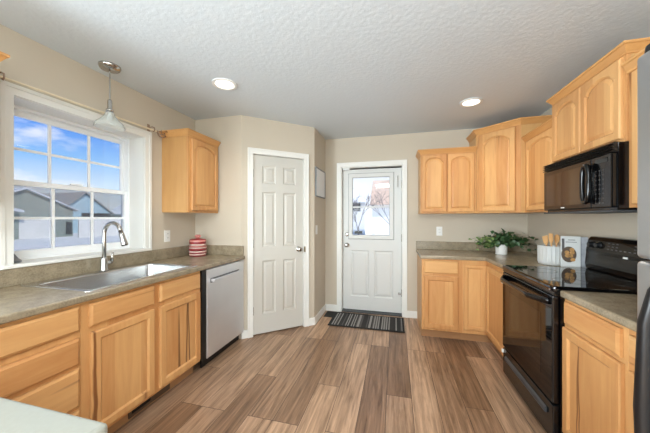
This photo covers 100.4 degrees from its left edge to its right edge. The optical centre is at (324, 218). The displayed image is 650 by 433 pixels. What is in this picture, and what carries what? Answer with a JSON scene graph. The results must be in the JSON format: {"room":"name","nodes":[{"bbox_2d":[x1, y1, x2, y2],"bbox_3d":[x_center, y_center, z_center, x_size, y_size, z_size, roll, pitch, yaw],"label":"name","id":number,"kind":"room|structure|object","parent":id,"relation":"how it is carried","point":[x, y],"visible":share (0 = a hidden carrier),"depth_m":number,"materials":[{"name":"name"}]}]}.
{"room":"kitchen","nodes":[
{"label":"kitchen","id":0,"kind":"room"},
{"bbox_2d":[0,24,194,249],"bbox_3d":[-2.214,0.094,0.781,0.250,2.440,7.405,0,0,14],"label":"wall","id":1,"kind":"structure","parent":0,"point":[30,62],"depth_m":2.12,"materials":[{"name":"beige paint"}]},
{"bbox_2d":[0,51,9,61],"bbox_3d":[-1.837,-0.440,1.063,0.337,0.763,0.708,0,0,14],"label":"upper cabinet","id":2,"kind":"object","parent":1,"relation":"attached to","point":[3,56],"visible":1,"depth_m":1.35,"materials":[{"name":"brown wood"}]},
{"bbox_2d":[0,79,151,269],"bbox_3d":[-1.864,-0.250,2.068,0.275,1.096,1.001,0,0,14],"label":"window","id":3,"kind":"structure","parent":1,"relation":"in","point":[135,152],"depth_m":2.00,"materials":[{"name":"white paint"}]},
{"bbox_2d":[14,254,21,262],"bbox_3d":[-1.922,0.242,1.677,0.063,0.064,0.051,0,0,14],"label":"ornament","id":4,"kind":"object","parent":3,"relation":"on","point":[16,259],"visible":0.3,"depth_m":1.67,"materials":[{"name":"grey"}]},
{"bbox_2d":[0,71,165,137],"bbox_3d":[-1.715,-0.812,2.019,0.098,0.120,1.268,0,0,14],"label":"curtain rod","id":5,"kind":"object","parent":1,"relation":"attached to","point":[3,77],"visible":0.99,"depth_m":1.86,"materials":[{"name":"beige metal"}]},
{"bbox_2d":[0,245,243,287],"bbox_3d":[-1.461,0.350,1.948,0.623,0.104,2.214,0,0,14],"label":"backsplash","id":6,"kind":"structure","parent":1,"relation":"attached to","point":[23,275],"depth_m":2.00,"materials":[{"name":"stone"}]},
{"bbox_2d":[164,230,169,241],"bbox_3d":[-1.580,0.177,2.715,0.010,0.116,0.072,0,0,14],"label":"wall outlet","id":7,"kind":"object","parent":1,"relation":"attached to","point":[166,232],"visible":1,"depth_m":2.71,"materials":[{"name":"white plastic"}]},
{"bbox_2d":[159,128,220,212],"bbox_3d":[-1.384,-0.453,2.818,0.337,0.790,0.489,0,0,14],"label":"upper cabinet","id":8,"kind":"object","parent":1,"relation":"attached to","point":[189,156],"visible":0.99,"depth_m":2.64,"materials":[{"name":"brown wood"}]},
{"bbox_2d":[195,115,240,338],"bbox_3d":[-1.185,0.094,3.079,0.594,2.440,0.110,0,0,14],"label":"wall","id":9,"kind":"structure","parent":0,"point":[223,227],"depth_m":3.00,"materials":[{"name":"beige paint"}]},
{"bbox_2d":[241,115,313,329],"bbox_3d":[-0.544,0.094,3.196,0.876,2.440,0.100,0,0,-27],"label":"wall","id":10,"kind":"structure","parent":0,"point":[260,133],"depth_m":3.11,"materials":[{"name":"beige paint"}]},
{"bbox_2d":[241,317,314,338],"bbox_3d":[-0.514,1.268,3.147,0.884,0.092,0.014,0,0,-27],"label":"baseboard","id":11,"kind":"structure","parent":10,"relation":"attached to","point":[244,334],"depth_m":2.97,"materials":[{"name":"white paint"}]},
{"bbox_2d":[248,147,308,337],"bbox_3d":[-0.538,0.266,3.166,0.730,2.095,0.158,0,0,-27],"label":"door","id":12,"kind":"structure","parent":10,"relation":"in","point":[278,209],"depth_m":3.15,"materials":[{"name":"grey paint"}]},
{"bbox_2d":[314,128,324,316],"bbox_3d":[-0.109,0.094,3.626,0.095,2.440,0.543,0,0,14],"label":"wall","id":13,"kind":"structure","parent":0,"point":[319,141],"depth_m":3.58,"materials":[{"name":"beige paint"}]},
{"bbox_2d":[315,167,324,198],"bbox_3d":[-0.059,-0.461,3.594,0.017,0.370,0.460,0,0,14],"label":"picture frame","id":14,"kind":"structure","parent":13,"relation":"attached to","point":[319,174],"depth_m":3.54,"materials":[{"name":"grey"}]},
{"bbox_2d":[315,304,325,323],"bbox_3d":[-0.058,1.268,3.609,0.014,0.092,0.550,0,0,14],"label":"baseboard","id":15,"kind":"structure","parent":13,"relation":"attached to","point":[321,312],"depth_m":3.57,"materials":[{"name":"white paint"}]},
{"bbox_2d":[0,0,649,139],"bbox_3d":[-0.343,-1.186,0.220,4.254,0.120,7.655,0,0,14],"label":"ceiling","id":16,"kind":"structure","parent":0,"point":[340,69],"depth_m":1.82,"materials":[{"name":"white paint"}]},
{"bbox_2d":[93,61,124,131],"bbox_3d":[-1.590,-0.898,2.001,0.188,0.456,0.188,0,0,14],"label":"pendant light","id":17,"kind":"object","parent":16,"relation":"hanging from","point":[108,121],"visible":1,"depth_m":1.99,"materials":[{"name":"silver metal"}]},
{"bbox_2d":[106,99,113,112],"bbox_3d":[-1.590,-0.830,2.001,0.048,0.092,0.047,0,0,14],"label":"socket","id":18,"kind":"object","parent":17,"relation":"attached to","point":[109,109],"depth_m":1.99,"materials":[{"name":"silver metal"}]},
{"bbox_2d":[212,78,236,89],"bbox_3d":[-0.840,-1.121,2.267,0.200,0.009,0.200,0,0,14],"label":"recessed light","id":19,"kind":"object","parent":16,"relation":"in","point":[221,83],"visible":1,"depth_m":2.26,"materials":[{"name":"white plastic"}]},
{"bbox_2d":[460,97,482,106],"bbox_3d":[1.413,-1.121,2.620,0.200,0.009,0.200,0,0,14],"label":"recessed light","id":20,"kind":"object","parent":16,"relation":"in","point":[469,102],"visible":1,"depth_m":2.62,"materials":[{"name":"beige plastic"}]},
{"bbox_2d":[113,311,546,432],"bbox_3d":[-0.317,1.374,0.121,4.154,0.120,7.475,0,0,14],"label":"floor","id":21,"kind":"structure","parent":0,"point":[321,377],"depth_m":2.08,"materials":[{"name":"wood"}]},
{"bbox_2d":[0,303,79,416],"bbox_3d":[-1.648,0.878,1.195,0.621,0.872,0.630,0,0,14],"label":"base cabinet","id":22,"kind":"object","parent":21,"relation":"on","point":[40,353],"visible":0.57,"depth_m":1.26,"materials":[{"name":"brown wood"}]},
{"bbox_2d":[80,271,199,432],"bbox_3d":[-1.456,0.878,1.938,0.621,0.872,0.905,0,0,14],"label":"base cabinet","id":23,"kind":"object","parent":21,"relation":"on","point":[134,343],"visible":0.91,"depth_m":1.71,"materials":[{"name":"brown wood"}]},
{"bbox_2d":[0,245,244,324],"bbox_3d":[-1.451,0.369,1.946,0.643,0.142,2.214,0,0,14],"label":"countertop","id":24,"kind":"structure","parent":23,"relation":"on","point":[17,302],"depth_m":1.72,"materials":[{"name":"stone"}]},
{"bbox_2d":[20,262,197,291],"bbox_3d":[-1.447,0.495,1.955,0.556,0.203,0.862,0,0,14],"label":"sink","id":25,"kind":"object","parent":24,"relation":"in","point":[96,280],"visible":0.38,"depth_m":1.98,"materials":[{"name":"silver metal"}]},
{"bbox_2d":[99,221,127,270],"bbox_3d":[-1.585,0.208,2.040,0.228,0.374,0.090,0,0,14],"label":"faucet","id":26,"kind":"object","parent":24,"relation":"on","point":[104,261],"visible":1,"depth_m":2.03,"materials":[{"name":"silver metal"}]},
{"bbox_2d":[189,234,206,256],"bbox_3d":[-1.367,0.287,2.912,0.179,0.230,0.179,0,0,14],"label":"canister","id":27,"kind":"object","parent":24,"relation":"on","point":[197,246],"visible":1,"depth_m":2.84,"materials":[{"name":"red ceramic"}]},
{"bbox_2d":[128,383,169,418],"bbox_3d":[-1.231,1.261,1.914,0.008,0.082,0.330,0,0,14],"label":"register","id":28,"kind":"object","parent":23,"relation":"attached to","point":[143,405],"visible":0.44,"depth_m":1.89,"materials":[{"name":"brown metal"}]},
{"bbox_2d":[199,260,243,367],"bbox_3d":[-1.221,0.880,2.686,0.622,0.868,0.653,0,0,14],"label":"dishwasher","id":29,"kind":"object","parent":21,"relation":"on","point":[222,286],"visible":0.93,"depth_m":2.54,"materials":[{"name":"grey metal"}]},
{"bbox_2d":[323,311,367,316],"bbox_3d":[0.286,1.311,3.657,0.575,0.004,0.225,0,0,14],"label":"floor vent","id":30,"kind":"object","parent":21,"relation":"on","point":[328,313],"visible":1,"depth_m":3.73,"materials":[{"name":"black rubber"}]},
{"bbox_2d":[328,312,404,332],"bbox_3d":[0.530,1.305,3.432,0.910,0.008,0.470,0,0,14],"label":"door mat","id":31,"kind":"object","parent":21,"relation":"on","point":[372,322],"visible":1,"depth_m":3.38,"materials":[{"name":"black fabric"}]},
{"bbox_2d":[417,254,461,339],"bbox_3d":[1.330,0.878,3.205,0.405,0.872,0.633,0,0,14],"label":"base cabinet","id":32,"kind":"object","parent":21,"relation":"on","point":[439,281],"visible":0.95,"depth_m":2.92,"materials":[{"name":"brown wood"}]},
{"bbox_2d":[461,260,503,355],"bbox_3d":[1.863,0.878,2.777,0.841,0.872,1.180,0,0,14],"label":"base cabinet","id":33,"kind":"object","parent":21,"relation":"on","point":[482,288],"visible":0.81,"depth_m":2.81,"materials":[{"name":"brown wood"}]},
{"bbox_2d":[416,241,573,268],"bbox_3d":[1.664,0.369,2.829,1.271,0.142,1.198,0,0,14],"label":"countertop","id":34,"kind":"structure","parent":33,"relation":"on","point":[516,255],"depth_m":3.10,"materials":[{"name":"stone"}]},
{"bbox_2d":[468,228,537,254],"bbox_3d":[1.990,0.254,3.036,0.708,0.295,0.311,0,0,14],"label":"potted plant","id":35,"kind":"object","parent":34,"relation":"on","point":[501,241],"visible":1,"depth_m":2.99,"materials":[{"name":"green plant"}]},
{"bbox_2d":[537,245,559,265],"bbox_3d":[1.993,0.320,2.377,0.205,0.163,0.205,0,0,14],"label":"utensil crock","id":36,"kind":"object","parent":34,"relation":"on","point":[546,255],"visible":0.7,"depth_m":2.32,"materials":[{"name":"white ceramic"}]},
{"bbox_2d":[542,235,548,245],"bbox_3d":[1.975,0.267,2.419,0.013,0.232,0.087,0,0,3],"label":"spatula","id":37,"kind":"object","parent":36,"relation":"in","point":[545,238],"visible":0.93,"depth_m":2.42,"materials":[{"name":"brown wood"}]},
{"bbox_2d":[549,233,552,246],"bbox_3d":[1.962,0.256,2.341,0.034,0.254,0.045,0,0,14],"label":"wooden fork","id":38,"kind":"object","parent":36,"relation":"in","point":[550,234],"visible":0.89,"depth_m":2.34,"materials":[{"name":"brown wood"}]},
{"bbox_2d":[554,234,559,246],"bbox_3d":[2.024,0.261,2.362,0.013,0.243,0.057,0,0,3],"label":"wooden spoon","id":39,"kind":"object","parent":36,"relation":"in","point":[557,237],"visible":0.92,"depth_m":2.36,"materials":[{"name":"brown wood"}]},
{"bbox_2d":[560,236,580,267],"bbox_3d":[2.022,0.274,2.231,0.125,0.255,0.019,0,0,29],"label":"cookbook","id":40,"kind":"object","parent":34,"relation":"on","point":[570,246],"visible":0.99,"depth_m":2.22,"materials":[{"name":"white paper"}]},
{"bbox_2d":[561,247,576,261],"bbox_3d":[2.007,0.297,2.230,0.096,0.130,0.002,0,0,28],"label":"print","id":41,"kind":"object","parent":40,"relation":"attached to","point":[566,259],"depth_m":2.23},
{"bbox_2d":[581,237,587,267],"bbox_3d":[2.103,0.277,2.207,0.063,0.250,0.014,0,0,29],"label":"cutting board","id":42,"kind":"object","parent":34,"relation":"on","point":[584,240],"visible":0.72,"depth_m":2.20,"materials":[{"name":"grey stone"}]},
{"bbox_2d":[500,236,649,432],"bbox_3d":[1.656,0.725,1.822,0.704,1.177,0.749,0,0,14],"label":"electric range","id":43,"kind":"object","parent":21,"relation":"on","point":[533,305],"visible":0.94,"depth_m":1.74,"materials":[{"name":"black metal"}]},
{"bbox_2d":[502,265,636,294],"bbox_3d":[1.687,0.399,1.814,0.640,0.030,0.749,0,0,14],"label":"cooktop","id":44,"kind":"object","parent":43,"relation":"in","point":[553,280],"depth_m":1.73,"materials":[{"name":"black glass"}]},
{"bbox_2d":[607,243,636,253],"bbox_3d":[1.938,0.196,1.744,0.010,0.045,0.306,0,0,14],"label":"print","id":45,"kind":"object","parent":43,"relation":"attached to","point":[614,248],"depth_m":1.77,"materials":[{"name":"grey"}]},
{"bbox_2d":[562,299,628,432],"bbox_3d":[1.573,0.878,1.235,0.631,0.872,0.428,0,0,14],"label":"base cabinet","id":46,"kind":"object","parent":21,"relation":"on","point":[595,348],"visible":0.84,"depth_m":1.28,"materials":[{"name":"brown wood"}]},
{"bbox_2d":[560,290,636,331],"bbox_3d":[1.549,0.369,1.133,0.644,0.142,0.638,0,0,14],"label":"countertop","id":47,"kind":"structure","parent":46,"relation":"on","point":[621,309],"depth_m":1.28,"materials":[{"name":"stone"}]},
{"bbox_2d":[628,329,635,432],"bbox_3d":[1.494,0.878,0.927,0.631,0.872,0.205,0,0,14],"label":"base cabinet","id":48,"kind":"object","parent":21,"relation":"on","point":[632,334],"visible":0.18,"depth_m":1.07,"materials":[{"name":"brown wood"}]},
{"bbox_2d":[633,44,649,432],"bbox_3d":[1.281,0.367,0.475,0.782,1.893,0.755,0,0,14],"label":"refrigerator","id":49,"kind":"object","parent":21,"relation":"on","point":[641,393],"visible":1,"depth_m":0.88,"materials":[{"name":"grey metal"}]},
{"bbox_3d":[-1.330,0.878,0.410,1.620,0.872,0.610,0,0,14],"label":"base cabinet","id":50,"kind":"object","parent":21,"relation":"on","visible":0},
{"bbox_2d":[0,397,107,432],"bbox_3d":[-1.319,0.421,0.409,1.667,0.038,0.693,0,0,14],"label":"countertop","id":51,"kind":"structure","parent":50,"relation":"on","point":[15,417],"depth_m":0.54,"materials":[{"name":"stone"}]},
{"bbox_2d":[266,128,526,310],"bbox_3d":[0.705,0.094,3.779,3.904,2.440,0.160,0,0,14],"label":"wall","id":52,"kind":"structure","parent":0,"point":[420,227],"depth_m":3.58,"materials":[{"name":"beige paint"}]},
{"bbox_2d":[326,304,416,317],"bbox_3d":[0.607,1.268,3.714,1.249,0.092,0.014,0,0,14],"label":"baseboard","id":53,"kind":"structure","parent":52,"relation":"attached to","point":[329,307],"depth_m":3.82,"materials":[{"name":"white paint"}]},
{"bbox_2d":[337,159,406,317],"bbox_3d":[0.649,0.267,3.782,0.951,2.093,0.182,0,0,14],"label":"door","id":54,"kind":"structure","parent":52,"relation":"in","point":[371,269],"depth_m":3.78,"materials":[{"name":"white metal"}]},
{"bbox_2d":[436,227,441,235],"bbox_3d":[1.475,0.164,3.492,0.072,0.116,0.010,0,0,14],"label":"wall outlet","id":55,"kind":"object","parent":52,"relation":"attached to","point":[438,229],"visible":1,"depth_m":3.49,"materials":[{"name":"white plastic"}]},
{"bbox_2d":[416,146,476,213],"bbox_3d":[1.460,-0.440,3.323,0.638,0.763,0.343,0,0,14],"label":"upper cabinet","id":56,"kind":"object","parent":52,"relation":"attached to","point":[446,176],"visible":1,"depth_m":3.17,"materials":[{"name":"brown wood"}]},
{"bbox_2d":[416,241,536,254],"bbox_3d":[1.664,0.350,2.829,1.271,0.104,1.198,0,0,14],"label":"backsplash","id":57,"kind":"structure","parent":52,"relation":"attached to","point":[436,245],"depth_m":3.41,"materials":[{"name":"stone"}]},
{"bbox_2d":[466,115,551,213],"bbox_3d":[2.024,-0.535,3.024,0.670,0.953,0.640,0,0,14],"label":"upper cabinet","id":58,"kind":"object","parent":52,"relation":"attached to","point":[500,151],"visible":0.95,"depth_m":2.87,"materials":[{"name":"brown wood"}]},
{"bbox_2d":[527,108,636,244],"bbox_3d":[1.596,0.094,-0.280,0.150,2.440,7.255,0,0,14],"label":"wall","id":59,"kind":"structure","parent":0,"point":[613,225],"depth_m":2.32,"materials":[{"name":"beige paint"}]},
{"bbox_2d":[521,118,551,212],"bbox_3d":[2.058,-0.440,2.418,0.301,0.763,0.585,0,0,14],"label":"upper cabinet","id":60,"kind":"object","parent":59,"relation":"attached to","point":[538,142],"visible":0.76,"depth_m":2.48,"materials":[{"name":"brown wood"}]},
{"bbox_2d":[546,37,649,162],"bbox_3d":[1.874,-0.691,1.790,0.345,0.534,0.776,0,0,14],"label":"upper cabinet","id":61,"kind":"object","parent":59,"relation":"attached to","point":[591,111],"visible":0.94,"depth_m":1.69,"materials":[{"name":"brown wood"}]},
{"bbox_2d":[543,141,636,213],"bbox_3d":[1.835,-0.229,1.795,0.414,0.386,0.710,0,0,14],"label":"microwave oven","id":62,"kind":"object","parent":61,"relation":"attached to","point":[594,181],"visible":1,"depth_m":1.64,"materials":[{"name":"black metal"}]},
{"bbox_2d":[595,169,603,203],"bbox_3d":[1.606,-0.184,1.585,0.002,0.196,0.070,0,0,14],"label":"print","id":63,"kind":"object","parent":62,"relation":"attached to","point":[599,173],"depth_m":1.58,"materials":[{"name":"grey plastic"}]},
{"bbox_2d":[621,48,644,207],"bbox_3d":[1.704,-0.452,1.119,0.338,0.788,0.670,0,0,14],"label":"upper cabinet","id":64,"kind":"object","parent":59,"relation":"attached to","point":[630,65],"visible":0.39,"depth_m":1.43,"materials":[{"name":"brown wood"}]},
{"label":"outside","id":65,"kind":"structure","parent":0,"visible":0},
{"bbox_2d":[14,225,371,250],"bbox_3d":[-7.023,2.189,32.798,150.000,0.250,120.000,0,0,14],"label":"ground","id":66,"kind":"structure","parent":65,"point":[35,243],"depth_m":24.20,"materials":[{"name":"white snow"}]},
{"bbox_2d":[14,187,79,239],"bbox_3d":[-34.126,-0.526,28.229,10.400,5.180,9.300,0,0,14],"label":"house","id":67,"kind":"structure","parent":66,"relation":"on","point":[28,202],"depth_m":28.10,"materials":[{"name":"grey"}]},
{"bbox_2d":[41,192,113,232],"bbox_3d":[-39.472,-0.901,41.022,9.650,5.930,7.600,0,0,14],"label":"house","id":68,"kind":"structure","parent":66,"relation":"on","point":[80,201],"depth_m":39.64,"materials":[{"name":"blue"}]},
{"bbox_2d":[78,219,120,237],"bbox_3d":[-25.001,0.989,35.168,0.160,2.150,12.400,0,0,14],"label":"fence","id":69,"kind":"object","parent":66,"relation":"on","point":[83,224],"visible":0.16,"depth_m":30.93,"materials":[{"name":"white"}]},
{"bbox_2d":[110,205,120,216],"bbox_3d":[-30.975,-0.601,49.930,9.650,5.330,11.700,0,0,14],"label":"house","id":70,"kind":"structure","parent":66,"relation":"on","point":[117,211],"depth_m":45.60,"materials":[{"name":"grey"}]},
{"bbox_2d":[353,189,370,234],"bbox_3d":[3.151,-0.961,37.400,6.000,6.050,7.200,0,0,14],"label":"house","id":71,"kind":"structure","parent":66,"relation":"on","point":[364,226],"depth_m":34.19,"materials":[{"name":"white"}]},
{"bbox_2d":[353,192,381,234],"bbox_3d":[2.163,0.240,15.147,2.043,3.650,2.517,0,0,14],"label":"bare tree","id":72,"kind":"object","parent":66,"relation":"on","point":[354,202],"visible":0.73,"depth_m":14.93,"materials":[{"name":"grey plant"}]},
{"bbox_2d":[361,191,388,223],"bbox_3d":[4.910,-0.097,20.804,4.628,4.327,1.438,0,0,-11],"label":"bare tree","id":73,"kind":"object","parent":66,"relation":"on","point":[376,191],"visible":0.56,"depth_m":20.63,"materials":[{"name":"grey plant"}]},
{"bbox_2d":[370,180,388,234],"bbox_3d":[8.534,-0.961,27.748,7.150,6.050,7.200,0,0,14],"label":"house","id":74,"kind":"structure","parent":66,"relation":"on","point":[380,226],"depth_m":25.59,"materials":[{"name":"white"}]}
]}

